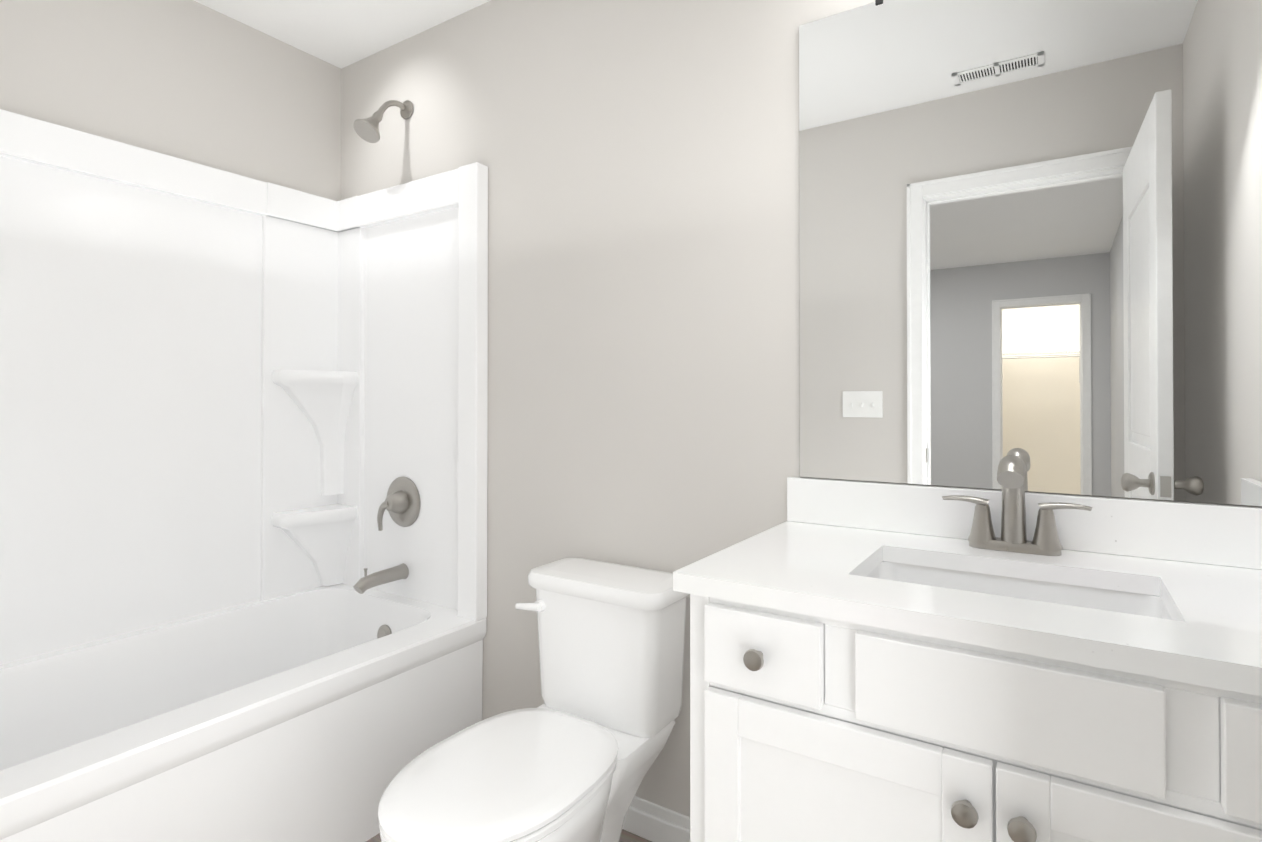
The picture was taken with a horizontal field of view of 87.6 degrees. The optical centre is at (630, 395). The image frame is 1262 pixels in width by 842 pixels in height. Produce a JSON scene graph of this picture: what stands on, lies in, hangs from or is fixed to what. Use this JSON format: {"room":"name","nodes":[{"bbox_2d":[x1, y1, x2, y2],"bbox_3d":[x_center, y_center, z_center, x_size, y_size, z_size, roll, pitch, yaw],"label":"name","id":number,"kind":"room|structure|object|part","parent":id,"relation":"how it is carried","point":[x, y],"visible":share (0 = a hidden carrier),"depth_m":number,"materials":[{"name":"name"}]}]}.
{"room":"bathroom","nodes":[
{"label":"bathroom","id":0,"kind":"room"},
{"bbox_2d":[0,0,340,200],"bbox_3d":[-1.558,-0.020,1.873,0.120,2.440,1.760,0,-1,33],"label":"wall","id":1,"kind":"structure","parent":0,"point":[193,81],"depth_m":2.03,"materials":[{"name":"paint"}]},
{"bbox_2d":[194,0,490,68],"bbox_3d":[-0.401,-1.275,1.132,2.880,0.060,1.760,0,-1,33],"label":"ceiling","id":2,"kind":"structure","parent":0,"point":[341,34],"depth_m":2.17,"materials":[{"name":"paint"}]},
{"bbox_2d":[366,829,651,841],"bbox_3d":[-0.401,1.205,1.113,2.880,0.100,1.760,0,-1,33],"label":"floor","id":3,"kind":"structure","parent":0,"point":[626,836],"depth_m":1.72,"materials":[{"name":"grey tile"}]},
{"bbox_2d":[0,100,487,841],"bbox_3d":[-1.182,0.068,1.629,0.773,2.181,1.516,0,-1,33],"label":"tub","id":4,"kind":"object","parent":3,"relation":"on","point":[242,508],"visible":1,"depth_m":1.96,"materials":[{"name":"white plastic"}]},
{"bbox_2d":[0,583,486,841],"bbox_3d":[-1.182,0.921,1.622,0.773,0.475,1.516,0,-1,33],"label":"bathtub","id":5,"kind":"object","parent":4,"relation":"in","point":[289,715],"depth_m":1.68,"materials":[{"name":"white plastic"}]},
{"bbox_2d":[271,370,357,585],"bbox_3d":[-1.101,0.299,2.300,0.122,0.771,0.245,0,-1,33],"label":"shelf","id":6,"kind":"object","parent":4,"relation":"attached to","point":[314,413],"depth_m":2.32,"materials":[{"name":"white plastic"}]},
{"bbox_3d":[-0.829,0.599,2.176,0.054,0.078,0.186,0,-1,33],"label":"spout","id":7,"kind":"part","parent":4,"relation":"part of","materials":[{"name":"silver metal"}]},
{"bbox_2d":[378,558,689,841],"bbox_3d":[-0.206,0.802,1.442,0.414,0.711,0.739,0,-1,33],"label":"toilet","id":8,"kind":"object","parent":3,"relation":"on","point":[573,757],"visible":0.98,"depth_m":1.50,"materials":[{"name":"white ceramic"}]},
{"bbox_3d":[-0.263,0.775,1.347,0.376,0.048,0.517,0,-1,33],"label":"seat","id":9,"kind":"part","parent":8,"relation":"part of","materials":[{"name":"white plastic"}]},
{"bbox_2d":[673,455,1261,841],"bbox_3d":[0.584,0.630,1.036,0.892,1.049,0.580,0,-1,33],"label":"bathroom vanity","id":10,"kind":"object","parent":3,"relation":"on","point":[1012,661],"visible":1,"depth_m":0.92,"materials":[{"name":"paint"}]},
{"bbox_2d":[673,521,1261,696],"bbox_3d":[0.592,0.299,1.050,0.892,0.030,0.552,0,-1,33],"label":"countertop","id":11,"kind":"structure","parent":10,"relation":"on","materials":[{"name":"stone"}]},
{"bbox_2d":[942,455,1092,555],"bbox_3d":[0.689,0.196,1.190,0.241,0.178,0.127,0,-1,33],"label":"faucet","id":12,"kind":"object","parent":11,"relation":"on","point":[982,540],"depth_m":1.20,"materials":[{"name":"silver metal"}]},
{"bbox_2d":[866,561,1171,619],"bbox_3d":[0.587,0.381,1.039,0.455,0.132,0.290,0,-1,33],"label":"sink","id":13,"kind":"object","parent":11,"relation":"in","point":[1149,601],"depth_m":1.13,"materials":[{"name":"white ceramic"}]},
{"bbox_2d":[341,0,1261,816],"bbox_3d":[0.046,-0.020,1.811,2.880,2.440,0.120,0,-1,33],"label":"wall","id":14,"kind":"structure","parent":0,"point":[639,158],"depth_m":1.79,"materials":[{"name":"paint"}]},
{"bbox_2d":[622,796,689,841],"bbox_3d":[-0.032,1.112,1.773,0.984,0.095,0.014,0,-1,33],"label":"baseboard","id":15,"kind":"structure","parent":14,"relation":"attached to","point":[649,821],"depth_m":1.69,"materials":[{"name":"paint"}]},
{"bbox_2d":[787,477,1261,569],"bbox_3d":[0.592,0.234,1.050,0.892,0.100,0.552,0,-1,33],"label":"backsplash","id":16,"kind":"structure","parent":14,"relation":"attached to","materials":[{"name":"stone"}]},
{"bbox_2d":[799,0,1261,505],"bbox_3d":[0.748,-0.334,1.279,0.857,1.036,0.006,0,-1,33],"label":"mirror","id":17,"kind":"object","parent":14,"relation":"attached to","point":[1030,233],"visible":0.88,"depth_m":1.26,"materials":[{"name":"clear glass"}]},
{"bbox_2d":[875,0,882,4],"bbox_3d":[0.745,-0.851,1.283,0.515,0.014,0.008,0,-1,33],"label":"mirror clip","id":18,"kind":"object","parent":17,"relation":"attached to","point":[877,2],"visible":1,"depth_m":1.42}
]}

